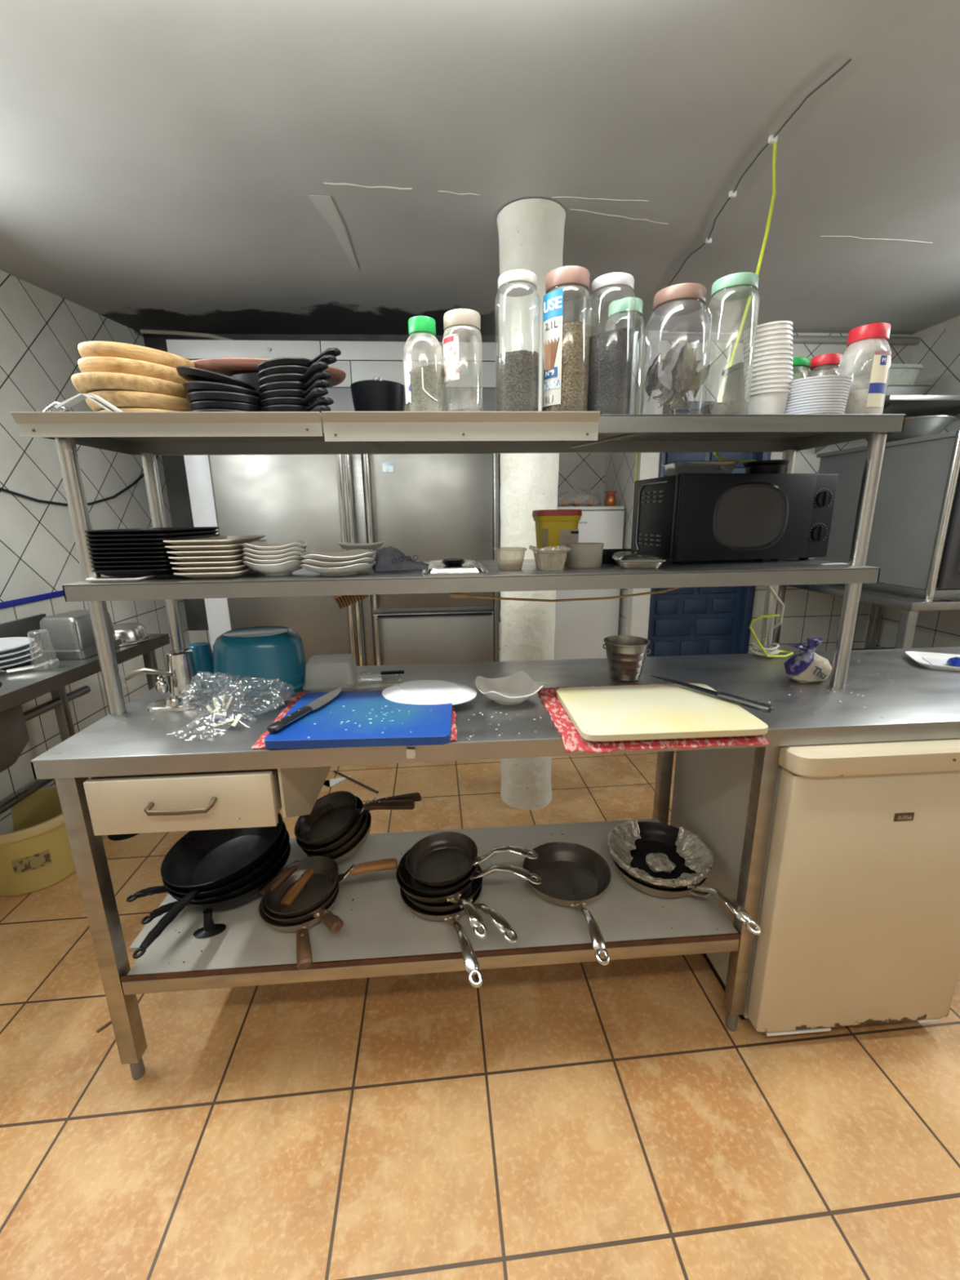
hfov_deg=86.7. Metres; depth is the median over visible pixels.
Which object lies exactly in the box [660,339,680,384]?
bay leaf
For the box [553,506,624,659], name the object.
refrigerator
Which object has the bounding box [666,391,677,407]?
bay leaf
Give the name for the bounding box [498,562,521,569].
remains
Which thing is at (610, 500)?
jug
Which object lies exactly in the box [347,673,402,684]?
clear tray
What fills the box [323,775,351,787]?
paper scrap
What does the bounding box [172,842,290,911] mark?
saute pan
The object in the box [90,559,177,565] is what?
tray
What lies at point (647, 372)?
bay leaf
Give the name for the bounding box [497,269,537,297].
lid
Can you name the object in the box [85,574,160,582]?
plate
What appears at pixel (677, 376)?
bay leaf
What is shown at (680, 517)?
microwave
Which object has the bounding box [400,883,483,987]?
frying pan
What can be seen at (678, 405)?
bay leaf
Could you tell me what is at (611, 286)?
lid
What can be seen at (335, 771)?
stick
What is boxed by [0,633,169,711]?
countertop
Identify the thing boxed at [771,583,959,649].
stand
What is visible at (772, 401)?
stacked cups
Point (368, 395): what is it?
bowl
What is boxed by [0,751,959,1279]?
floor
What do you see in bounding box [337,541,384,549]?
oval dish
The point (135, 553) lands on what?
tray
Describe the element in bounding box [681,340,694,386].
bay leaf
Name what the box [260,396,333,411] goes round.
skillet
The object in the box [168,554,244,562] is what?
rectangular plate
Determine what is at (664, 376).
bay leaf
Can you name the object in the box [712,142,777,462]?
cable
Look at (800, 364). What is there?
pickle jar
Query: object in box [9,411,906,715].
shelf rack
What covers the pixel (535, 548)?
tub
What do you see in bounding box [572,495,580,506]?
onion
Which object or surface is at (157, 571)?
tray
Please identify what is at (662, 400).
bay leaf
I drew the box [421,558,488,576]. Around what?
lid
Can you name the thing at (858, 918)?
fridge
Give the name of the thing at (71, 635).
pan
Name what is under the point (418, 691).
oval plate
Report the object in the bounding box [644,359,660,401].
bay leaf
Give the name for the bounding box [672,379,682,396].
bay leaf
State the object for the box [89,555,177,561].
tray
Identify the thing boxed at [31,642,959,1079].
worktable
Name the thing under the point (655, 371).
bay leaf
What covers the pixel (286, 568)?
square bowl
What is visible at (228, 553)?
rectangular plate
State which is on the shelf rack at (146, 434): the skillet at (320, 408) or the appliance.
the skillet at (320, 408)
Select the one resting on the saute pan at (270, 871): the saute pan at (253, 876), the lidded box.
the saute pan at (253, 876)
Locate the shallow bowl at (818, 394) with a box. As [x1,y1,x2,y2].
[786,393,848,401]
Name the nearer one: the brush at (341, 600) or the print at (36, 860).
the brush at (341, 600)
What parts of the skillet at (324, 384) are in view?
plate, handle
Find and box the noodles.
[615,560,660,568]
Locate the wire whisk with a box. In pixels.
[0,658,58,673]
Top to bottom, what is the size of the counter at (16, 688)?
0.945 m
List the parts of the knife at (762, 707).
blade, handle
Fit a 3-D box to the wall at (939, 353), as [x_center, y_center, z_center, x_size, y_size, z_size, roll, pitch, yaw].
[3.022,-0.215,1.147,0.100,2.460,5.120,-2,14,-4]
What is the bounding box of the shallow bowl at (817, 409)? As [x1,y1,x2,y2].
[784,408,844,413]
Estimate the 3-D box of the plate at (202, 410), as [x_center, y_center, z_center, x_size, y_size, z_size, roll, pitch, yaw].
[-0.588,-0.513,1.184,0.166,0.019,0.150,-2,14,-4]
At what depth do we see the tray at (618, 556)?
1.31 m
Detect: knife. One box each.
[266,685,342,733]
[651,675,773,713]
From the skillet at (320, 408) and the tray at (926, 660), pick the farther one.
the tray at (926, 660)
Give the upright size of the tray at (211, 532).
0.016 m
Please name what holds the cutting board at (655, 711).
on the kitchen towel at (572, 740)
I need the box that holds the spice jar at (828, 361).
[809,353,843,371]
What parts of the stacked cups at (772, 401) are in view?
plastic tub, plastic tub, plastic tub, plastic tub, plastic tub, plastic tub, plastic tub, plastic tub, plastic tub, plastic tub, plastic tub, plastic tub, plastic tub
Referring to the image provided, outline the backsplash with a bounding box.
[0,613,45,639]
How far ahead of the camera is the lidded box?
1.43 m
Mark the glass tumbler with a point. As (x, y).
(45, 630)
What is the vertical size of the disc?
0.012 m
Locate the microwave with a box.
[631,473,838,563]
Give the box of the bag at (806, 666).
[783,638,831,682]
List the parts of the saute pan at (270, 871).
handle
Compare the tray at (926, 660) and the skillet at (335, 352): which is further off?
the tray at (926, 660)
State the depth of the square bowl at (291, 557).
1.19 m
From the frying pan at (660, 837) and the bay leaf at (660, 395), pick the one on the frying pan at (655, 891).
the frying pan at (660, 837)
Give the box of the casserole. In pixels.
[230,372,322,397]
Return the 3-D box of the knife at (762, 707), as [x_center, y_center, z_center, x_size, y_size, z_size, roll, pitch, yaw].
[0.565,0.126,1.265,0.029,0.018,0.320,-10,16,-33]
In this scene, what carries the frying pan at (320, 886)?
on the frying pan at (334, 923)
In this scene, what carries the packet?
on the tray at (926, 660)
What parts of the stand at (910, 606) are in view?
leg, leg, leg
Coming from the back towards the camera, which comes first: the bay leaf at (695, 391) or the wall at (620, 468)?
the wall at (620, 468)
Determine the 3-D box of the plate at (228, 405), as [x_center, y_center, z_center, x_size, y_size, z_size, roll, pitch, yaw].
[-0.586,-0.530,1.182,0.166,0.019,0.150,-2,14,-4]
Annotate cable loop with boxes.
[749,614,793,657]
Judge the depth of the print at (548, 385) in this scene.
1.12 m
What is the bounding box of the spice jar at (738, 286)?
[697,271,759,413]
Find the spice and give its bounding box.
[586,328,633,413]
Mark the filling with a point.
(547, 561)
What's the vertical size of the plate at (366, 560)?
0.030 m
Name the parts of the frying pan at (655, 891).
handle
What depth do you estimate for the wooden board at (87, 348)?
1.12 m
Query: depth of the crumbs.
1.23 m
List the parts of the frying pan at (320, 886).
handle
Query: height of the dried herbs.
0.111 m
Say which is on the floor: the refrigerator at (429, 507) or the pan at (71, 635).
the refrigerator at (429, 507)
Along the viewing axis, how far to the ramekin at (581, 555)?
1.31 m
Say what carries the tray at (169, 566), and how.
on the tray at (157, 571)
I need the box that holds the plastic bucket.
[0,785,75,896]
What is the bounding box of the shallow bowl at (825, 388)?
[788,386,849,395]
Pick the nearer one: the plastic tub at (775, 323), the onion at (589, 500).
the plastic tub at (775, 323)
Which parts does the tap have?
lever, glass knob, plate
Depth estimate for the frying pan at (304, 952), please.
1.22 m
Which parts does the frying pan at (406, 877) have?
handle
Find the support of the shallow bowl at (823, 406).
on the shallow bowl at (817, 409)
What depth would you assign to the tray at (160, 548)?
1.16 m
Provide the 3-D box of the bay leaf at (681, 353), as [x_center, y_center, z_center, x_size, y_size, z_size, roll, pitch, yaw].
[0.459,-0.634,1.157,0.037,0.086,0.018,-2,14,-3]
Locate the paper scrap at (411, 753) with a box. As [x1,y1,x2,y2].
[405,748,415,758]
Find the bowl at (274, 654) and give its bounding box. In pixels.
[212,626,311,697]
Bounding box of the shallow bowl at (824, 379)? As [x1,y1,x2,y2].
[789,377,851,386]
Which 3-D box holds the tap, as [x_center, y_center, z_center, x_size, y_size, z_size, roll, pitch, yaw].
[-0.815,0.104,1.296,0.176,0.128,0.146,-7,15,-25]
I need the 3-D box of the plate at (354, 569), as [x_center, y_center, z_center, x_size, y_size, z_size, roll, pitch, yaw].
[-0.347,-0.178,1.252,0.176,0.030,0.176,-2,14,-4]
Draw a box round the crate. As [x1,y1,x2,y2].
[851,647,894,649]
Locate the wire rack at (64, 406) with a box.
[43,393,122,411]
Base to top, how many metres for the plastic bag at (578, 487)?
0.142 m
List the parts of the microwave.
trim, door, knob, knob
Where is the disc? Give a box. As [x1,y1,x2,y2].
[107,833,138,840]
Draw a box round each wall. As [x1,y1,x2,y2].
[0,269,190,834]
[142,333,501,661]
[603,336,642,635]
[666,331,914,653]
[862,324,959,648]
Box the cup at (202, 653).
[187,642,213,688]
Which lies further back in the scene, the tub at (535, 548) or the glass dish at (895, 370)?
the glass dish at (895, 370)
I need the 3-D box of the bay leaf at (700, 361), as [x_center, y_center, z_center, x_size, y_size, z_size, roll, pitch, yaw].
[0.482,-0.610,1.170,0.069,0.071,0.018,-11,17,-36]
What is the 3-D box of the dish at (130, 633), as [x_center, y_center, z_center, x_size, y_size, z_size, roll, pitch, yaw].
[-1.479,-0.026,2.079,0.218,0.065,0.218,-2,14,-4]
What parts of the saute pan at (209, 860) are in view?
handle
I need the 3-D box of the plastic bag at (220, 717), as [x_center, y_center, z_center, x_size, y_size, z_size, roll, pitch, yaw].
[-0.579,0.135,1.181,0.264,0.114,0.199,-2,14,-4]
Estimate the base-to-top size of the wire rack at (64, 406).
0.044 m
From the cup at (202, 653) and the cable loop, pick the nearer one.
the cup at (202, 653)
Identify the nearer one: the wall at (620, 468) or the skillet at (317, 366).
the skillet at (317, 366)
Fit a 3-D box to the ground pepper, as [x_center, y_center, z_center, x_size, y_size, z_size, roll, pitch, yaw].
[0.084,-0.577,1.155,0.095,0.130,0.095,-2,14,-4]
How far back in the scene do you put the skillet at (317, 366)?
1.12 m
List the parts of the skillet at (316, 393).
plate, handle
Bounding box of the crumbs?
[92,660,943,751]
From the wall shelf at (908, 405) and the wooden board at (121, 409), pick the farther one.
the wall shelf at (908, 405)
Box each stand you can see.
[192,907,226,938]
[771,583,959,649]
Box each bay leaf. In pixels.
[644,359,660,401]
[644,364,654,398]
[644,365,657,388]
[648,352,661,395]
[652,372,659,391]
[652,393,691,409]
[655,377,662,391]
[657,359,673,395]
[657,394,674,408]
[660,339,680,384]
[662,351,666,359]
[662,382,675,407]
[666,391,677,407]
[667,399,682,413]
[669,390,682,413]
[670,374,684,410]
[671,341,690,380]
[671,380,690,411]
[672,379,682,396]
[676,356,691,396]
[678,364,710,394]
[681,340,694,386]
[681,360,702,389]
[691,357,697,378]
[692,371,699,402]
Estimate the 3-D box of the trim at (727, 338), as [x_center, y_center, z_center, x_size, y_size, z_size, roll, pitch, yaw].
[1.949,-1.883,3.182,1.680,0.052,0.049,-2,14,-4]
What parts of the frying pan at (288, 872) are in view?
handle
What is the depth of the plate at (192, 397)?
1.11 m
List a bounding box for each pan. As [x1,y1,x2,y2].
[36,609,121,659]
[126,821,286,902]
[132,812,283,959]
[141,829,289,924]
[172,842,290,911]
[258,884,338,969]
[259,804,367,895]
[261,875,343,933]
[264,855,397,917]
[280,811,371,905]
[293,791,414,845]
[296,792,421,853]
[395,866,487,938]
[398,849,542,897]
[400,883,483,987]
[401,863,517,943]
[405,831,537,886]
[522,841,611,965]
[612,856,744,923]
[623,821,760,934]
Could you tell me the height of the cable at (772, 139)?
0.018 m
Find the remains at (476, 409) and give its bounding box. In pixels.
[448,407,481,411]
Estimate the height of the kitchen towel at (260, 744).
0.006 m
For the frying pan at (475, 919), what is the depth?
1.28 m
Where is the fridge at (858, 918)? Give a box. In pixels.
[670,737,959,1035]
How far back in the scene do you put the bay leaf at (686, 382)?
1.13 m
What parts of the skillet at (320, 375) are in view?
plate, handle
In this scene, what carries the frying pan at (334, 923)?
on the frying pan at (304, 952)
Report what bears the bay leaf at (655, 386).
on the bay leaf
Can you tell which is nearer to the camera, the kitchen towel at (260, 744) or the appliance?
the kitchen towel at (260, 744)
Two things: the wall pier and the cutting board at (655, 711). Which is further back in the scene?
the wall pier
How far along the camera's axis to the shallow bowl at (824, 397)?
1.17 m
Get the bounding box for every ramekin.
[347,548,376,566]
[565,542,604,568]
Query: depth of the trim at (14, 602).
2.14 m
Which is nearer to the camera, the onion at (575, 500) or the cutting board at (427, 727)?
the cutting board at (427, 727)
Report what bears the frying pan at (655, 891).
on the worktable
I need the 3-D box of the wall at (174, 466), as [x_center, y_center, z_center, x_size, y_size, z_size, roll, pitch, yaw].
[-0.791,-0.725,3.439,2.420,2.460,0.100,-2,14,-4]
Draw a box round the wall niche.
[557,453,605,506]
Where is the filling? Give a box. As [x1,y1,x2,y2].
[535,552,564,569]
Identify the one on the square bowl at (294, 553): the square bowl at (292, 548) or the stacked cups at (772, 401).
the square bowl at (292, 548)
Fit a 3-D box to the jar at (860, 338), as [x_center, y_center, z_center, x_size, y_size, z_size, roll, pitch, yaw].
[0.926,-0.640,1.230,0.103,0.204,0.105,-2,14,-4]
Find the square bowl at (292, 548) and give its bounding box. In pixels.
[242,545,306,555]
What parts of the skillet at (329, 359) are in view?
plate, handle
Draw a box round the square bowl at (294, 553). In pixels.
[242,549,307,559]
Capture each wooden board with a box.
[71,372,187,399]
[77,341,195,368]
[77,356,187,384]
[84,390,190,411]
[98,408,176,411]
[191,357,346,386]
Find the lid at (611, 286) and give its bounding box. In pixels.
[591,271,634,301]
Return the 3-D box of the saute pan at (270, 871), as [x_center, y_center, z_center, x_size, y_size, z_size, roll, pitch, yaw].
[-0.704,0.645,1.428,0.325,0.091,0.366,-5,14,-16]
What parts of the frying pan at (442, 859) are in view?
handle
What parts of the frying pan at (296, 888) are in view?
handle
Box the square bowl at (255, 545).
[241,540,306,551]
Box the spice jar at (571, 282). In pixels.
[542,265,590,408]
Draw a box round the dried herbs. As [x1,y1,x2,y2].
[404,363,444,411]
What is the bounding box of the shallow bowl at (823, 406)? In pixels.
[784,404,845,413]
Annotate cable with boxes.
[0,455,158,506]
[667,58,851,286]
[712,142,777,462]
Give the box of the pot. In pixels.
[742,459,789,473]
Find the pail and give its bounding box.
[602,635,650,680]
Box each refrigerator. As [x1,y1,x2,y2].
[165,339,499,667]
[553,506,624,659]
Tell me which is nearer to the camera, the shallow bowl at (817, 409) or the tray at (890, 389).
the shallow bowl at (817, 409)
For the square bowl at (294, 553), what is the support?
on the square bowl at (291, 557)
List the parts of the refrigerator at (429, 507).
door, panel, handle, handle, handle, handle, panel, edge frame, door, door, handle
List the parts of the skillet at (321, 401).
plate, handle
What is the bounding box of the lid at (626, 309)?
[608,297,643,322]
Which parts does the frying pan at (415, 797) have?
handle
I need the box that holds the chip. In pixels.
[96,1020,111,1032]
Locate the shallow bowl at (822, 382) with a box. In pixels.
[789,381,850,389]
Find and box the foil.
[607,818,713,887]
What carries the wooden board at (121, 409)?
on the shelf rack at (146, 434)
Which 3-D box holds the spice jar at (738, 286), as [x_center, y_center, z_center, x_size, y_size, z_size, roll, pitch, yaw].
[0.574,-0.664,1.175,0.108,0.287,0.108,-2,14,-4]
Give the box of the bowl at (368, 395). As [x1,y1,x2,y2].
[350,376,405,411]
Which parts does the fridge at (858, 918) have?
door, badge plate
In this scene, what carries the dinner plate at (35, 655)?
on the counter at (16, 688)
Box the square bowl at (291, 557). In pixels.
[242,555,304,564]
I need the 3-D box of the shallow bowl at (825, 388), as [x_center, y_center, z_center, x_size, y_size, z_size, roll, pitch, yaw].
[0.798,-0.585,1.220,0.145,0.008,0.145,10,17,37]
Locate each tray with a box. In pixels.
[84,526,219,534]
[85,530,219,539]
[86,533,219,543]
[87,542,174,548]
[88,546,174,552]
[88,550,177,557]
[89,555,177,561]
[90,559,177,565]
[91,564,177,570]
[92,568,180,576]
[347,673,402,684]
[610,551,666,561]
[866,385,934,395]
[904,651,959,671]
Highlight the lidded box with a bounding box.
[721,362,747,413]
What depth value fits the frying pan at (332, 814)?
1.55 m
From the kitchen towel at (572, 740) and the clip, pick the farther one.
the clip
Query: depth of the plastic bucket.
1.88 m
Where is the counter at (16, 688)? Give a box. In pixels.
[0,613,169,814]
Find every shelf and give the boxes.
[126,818,737,975]
[814,395,959,453]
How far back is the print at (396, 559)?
1.32 m
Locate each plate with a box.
[0,636,34,653]
[0,641,37,658]
[0,646,39,663]
[0,652,42,669]
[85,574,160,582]
[163,535,265,546]
[164,539,266,551]
[166,548,244,556]
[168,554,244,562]
[169,559,244,567]
[171,564,249,573]
[173,568,256,578]
[175,365,255,391]
[182,381,260,397]
[186,391,262,406]
[187,400,262,411]
[191,408,244,411]
[300,549,375,562]
[300,555,375,567]
[300,560,375,576]
[382,680,476,705]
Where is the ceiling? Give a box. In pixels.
[0,0,959,344]
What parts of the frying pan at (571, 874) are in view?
handle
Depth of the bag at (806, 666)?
1.40 m
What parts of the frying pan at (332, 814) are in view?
handle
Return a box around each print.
[11,849,52,874]
[391,555,417,564]
[542,379,559,391]
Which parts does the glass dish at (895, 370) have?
lid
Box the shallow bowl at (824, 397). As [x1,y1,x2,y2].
[786,395,848,404]
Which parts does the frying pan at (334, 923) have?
handle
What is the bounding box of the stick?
[333,770,378,793]
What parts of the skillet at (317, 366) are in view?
plate, handle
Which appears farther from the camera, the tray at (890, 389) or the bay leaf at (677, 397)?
the tray at (890, 389)
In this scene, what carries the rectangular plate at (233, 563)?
on the rectangular plate at (228, 569)
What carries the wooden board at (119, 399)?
on the wooden board at (121, 409)
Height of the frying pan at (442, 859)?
0.092 m
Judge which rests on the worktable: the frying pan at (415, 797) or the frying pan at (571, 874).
the frying pan at (571, 874)
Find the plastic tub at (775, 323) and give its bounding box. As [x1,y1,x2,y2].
[742,320,792,336]
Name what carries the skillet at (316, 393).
on the skillet at (321, 401)
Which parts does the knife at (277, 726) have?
handle, blade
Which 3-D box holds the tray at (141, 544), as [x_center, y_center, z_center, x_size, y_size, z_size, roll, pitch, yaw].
[-0.817,-0.248,1.304,0.185,0.016,0.320,-2,14,-4]
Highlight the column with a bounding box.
[497,198,565,809]
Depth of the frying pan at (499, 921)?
1.29 m
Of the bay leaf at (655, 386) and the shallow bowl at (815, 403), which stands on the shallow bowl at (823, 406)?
the shallow bowl at (815, 403)
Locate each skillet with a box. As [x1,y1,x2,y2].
[257,347,341,372]
[257,355,337,378]
[257,361,328,386]
[258,371,332,393]
[259,379,331,400]
[259,387,328,407]
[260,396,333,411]
[310,404,330,414]
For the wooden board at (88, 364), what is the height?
0.045 m
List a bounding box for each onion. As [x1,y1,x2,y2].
[560,495,568,506]
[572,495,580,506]
[585,494,594,506]
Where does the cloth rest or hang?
on the shelf rack at (146, 434)
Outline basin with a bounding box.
[864,415,956,442]
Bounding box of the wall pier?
[625,330,668,657]
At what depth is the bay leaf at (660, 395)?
1.19 m
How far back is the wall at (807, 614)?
3.38 m
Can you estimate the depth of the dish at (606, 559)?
1.42 m
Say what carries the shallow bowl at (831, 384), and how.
on the shallow bowl at (825, 388)
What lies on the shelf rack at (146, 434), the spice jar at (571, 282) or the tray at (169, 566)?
the spice jar at (571, 282)
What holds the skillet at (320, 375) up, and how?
on the skillet at (324, 384)
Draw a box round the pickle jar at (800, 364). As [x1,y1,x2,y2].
[791,356,811,373]
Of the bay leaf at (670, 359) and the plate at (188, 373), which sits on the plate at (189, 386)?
the plate at (188, 373)
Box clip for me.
[380,670,404,675]
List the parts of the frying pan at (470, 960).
handle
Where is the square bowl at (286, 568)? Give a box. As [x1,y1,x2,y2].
[243,560,304,576]
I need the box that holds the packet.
[946,657,959,666]
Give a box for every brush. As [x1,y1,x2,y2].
[332,595,368,608]
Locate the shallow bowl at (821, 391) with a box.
[787,390,848,398]
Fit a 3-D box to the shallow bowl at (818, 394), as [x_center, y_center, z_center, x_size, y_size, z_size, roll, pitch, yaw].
[0.798,-0.573,1.223,0.143,0.008,0.143,-5,14,-16]
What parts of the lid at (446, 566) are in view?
knob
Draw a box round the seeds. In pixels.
[542,321,590,411]
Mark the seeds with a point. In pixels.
(575, 335)
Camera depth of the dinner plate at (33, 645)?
1.79 m
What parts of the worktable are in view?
drawer, leg, handle, drawer, shelf rail, leg, leg, cable coil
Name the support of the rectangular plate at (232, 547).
on the rectangular plate at (228, 553)
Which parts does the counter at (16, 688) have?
cross rail, cross rail, leg, leg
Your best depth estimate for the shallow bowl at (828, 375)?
1.15 m
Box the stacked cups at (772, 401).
[742,325,793,413]
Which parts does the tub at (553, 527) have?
lid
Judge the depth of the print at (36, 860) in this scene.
1.85 m
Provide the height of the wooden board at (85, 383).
0.040 m
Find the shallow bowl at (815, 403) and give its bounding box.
[785,402,846,410]
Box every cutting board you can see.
[264,690,452,749]
[556,683,768,741]
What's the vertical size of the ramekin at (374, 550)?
0.048 m
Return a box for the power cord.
[768,585,784,628]
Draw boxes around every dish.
[112,622,151,646]
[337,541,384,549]
[475,671,543,705]
[601,548,639,564]
[852,364,924,389]
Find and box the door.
[649,411,756,656]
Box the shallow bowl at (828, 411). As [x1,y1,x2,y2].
[798,410,844,413]
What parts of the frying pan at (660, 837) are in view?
handle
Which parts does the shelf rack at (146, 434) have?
label rail, label rail, shelf, shelf, paper strip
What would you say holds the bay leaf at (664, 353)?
on the bay leaf
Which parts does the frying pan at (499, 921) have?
handle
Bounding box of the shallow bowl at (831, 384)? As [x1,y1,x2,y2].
[790,383,850,391]
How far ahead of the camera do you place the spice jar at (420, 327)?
1.11 m
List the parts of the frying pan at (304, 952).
handle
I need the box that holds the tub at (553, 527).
[532,509,582,563]
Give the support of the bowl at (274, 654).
on the worktable
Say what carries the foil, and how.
in the frying pan at (660, 837)
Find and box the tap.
[123,648,203,711]
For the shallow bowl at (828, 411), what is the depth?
1.17 m
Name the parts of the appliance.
frame, corner post, door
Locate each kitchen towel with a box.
[251,689,457,749]
[537,682,769,753]
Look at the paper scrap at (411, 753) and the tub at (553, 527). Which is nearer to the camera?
the paper scrap at (411, 753)
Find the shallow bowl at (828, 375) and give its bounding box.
[789,374,852,383]
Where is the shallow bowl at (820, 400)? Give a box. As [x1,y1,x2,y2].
[786,399,847,407]
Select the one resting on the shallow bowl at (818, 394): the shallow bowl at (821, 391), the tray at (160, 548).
the shallow bowl at (821, 391)
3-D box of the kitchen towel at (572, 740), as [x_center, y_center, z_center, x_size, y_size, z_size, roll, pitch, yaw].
[0.382,0.176,1.229,0.444,0.021,0.368,-2,14,-4]
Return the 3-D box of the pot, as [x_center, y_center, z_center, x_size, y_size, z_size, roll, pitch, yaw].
[0.802,-0.482,1.431,0.114,0.039,0.114,-2,14,-4]
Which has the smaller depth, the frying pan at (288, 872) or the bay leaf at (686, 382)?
the bay leaf at (686, 382)
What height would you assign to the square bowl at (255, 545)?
0.039 m
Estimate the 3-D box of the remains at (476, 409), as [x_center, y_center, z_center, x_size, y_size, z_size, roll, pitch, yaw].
[-0.037,-0.522,1.170,0.084,0.019,0.084,-2,14,-4]
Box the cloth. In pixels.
[372,546,428,571]
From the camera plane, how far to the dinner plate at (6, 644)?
1.84 m
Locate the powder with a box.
[844,389,885,413]
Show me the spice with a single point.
(611, 352)
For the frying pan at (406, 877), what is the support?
on the frying pan at (475, 919)
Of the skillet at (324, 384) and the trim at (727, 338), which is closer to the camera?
the skillet at (324, 384)
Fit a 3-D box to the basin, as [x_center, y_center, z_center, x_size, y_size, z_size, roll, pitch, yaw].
[2.184,-1.070,2.631,0.406,0.103,0.406,-2,14,-4]
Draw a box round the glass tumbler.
[26,630,59,665]
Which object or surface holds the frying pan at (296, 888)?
on the worktable
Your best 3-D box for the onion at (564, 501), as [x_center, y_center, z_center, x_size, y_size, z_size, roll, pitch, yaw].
[0.610,-1.000,3.659,0.064,0.078,0.064,-2,14,-4]
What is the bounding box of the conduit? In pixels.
[139,328,232,340]
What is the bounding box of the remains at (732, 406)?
[698,400,748,413]
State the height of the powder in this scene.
0.067 m
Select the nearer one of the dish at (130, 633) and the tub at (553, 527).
the tub at (553, 527)
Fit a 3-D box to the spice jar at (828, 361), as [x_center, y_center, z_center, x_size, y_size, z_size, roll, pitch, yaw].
[0.921,-0.663,1.370,0.090,0.181,0.090,-2,14,-4]
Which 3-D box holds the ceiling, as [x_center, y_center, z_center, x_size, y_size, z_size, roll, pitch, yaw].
[0.539,-1.368,1.036,5.000,0.183,6.000,-2,14,-4]
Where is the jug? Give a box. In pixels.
[604,490,617,506]
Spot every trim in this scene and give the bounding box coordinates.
[0,590,64,608]
[646,400,771,657]
[660,333,920,345]
[911,315,959,337]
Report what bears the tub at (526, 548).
on the shelf rack at (146, 434)
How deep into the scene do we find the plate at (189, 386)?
1.11 m
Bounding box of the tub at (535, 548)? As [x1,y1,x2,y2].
[528,545,571,570]
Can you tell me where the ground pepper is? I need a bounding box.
[496,350,538,411]
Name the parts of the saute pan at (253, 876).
handle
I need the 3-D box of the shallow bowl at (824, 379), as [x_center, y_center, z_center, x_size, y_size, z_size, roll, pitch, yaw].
[0.798,-0.604,1.216,0.147,0.008,0.147,-4,14,-13]
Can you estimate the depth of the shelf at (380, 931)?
1.30 m
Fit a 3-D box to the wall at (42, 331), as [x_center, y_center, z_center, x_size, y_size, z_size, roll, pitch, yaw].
[-1.869,-0.083,0.876,0.100,2.460,5.220,-2,14,-4]
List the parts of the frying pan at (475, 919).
handle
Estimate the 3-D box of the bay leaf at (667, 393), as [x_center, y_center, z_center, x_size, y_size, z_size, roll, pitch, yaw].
[0.438,-0.574,1.181,0.028,0.070,0.063,3,14,15]
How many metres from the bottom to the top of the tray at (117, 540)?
0.016 m
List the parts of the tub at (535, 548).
lid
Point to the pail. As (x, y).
(625, 654)
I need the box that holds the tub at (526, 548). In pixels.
[493,547,526,570]
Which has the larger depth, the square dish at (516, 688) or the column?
the column
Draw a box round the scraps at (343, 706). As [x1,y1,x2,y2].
[307,706,431,737]
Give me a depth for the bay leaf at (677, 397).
1.17 m
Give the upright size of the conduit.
0.082 m
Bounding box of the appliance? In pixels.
[808,430,959,599]
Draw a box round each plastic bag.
[173,674,292,734]
[557,486,600,506]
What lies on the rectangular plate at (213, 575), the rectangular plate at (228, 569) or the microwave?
the rectangular plate at (228, 569)
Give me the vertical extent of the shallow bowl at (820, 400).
0.008 m
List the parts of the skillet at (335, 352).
plate, handle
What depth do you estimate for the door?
3.60 m
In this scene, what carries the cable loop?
on the worktable
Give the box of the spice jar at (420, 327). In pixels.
[403,315,444,409]
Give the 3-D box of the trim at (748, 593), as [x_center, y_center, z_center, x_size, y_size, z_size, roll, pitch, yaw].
[1.540,-0.550,3.522,0.740,2.020,0.130,-2,14,-4]
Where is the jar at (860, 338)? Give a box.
[837,322,891,413]

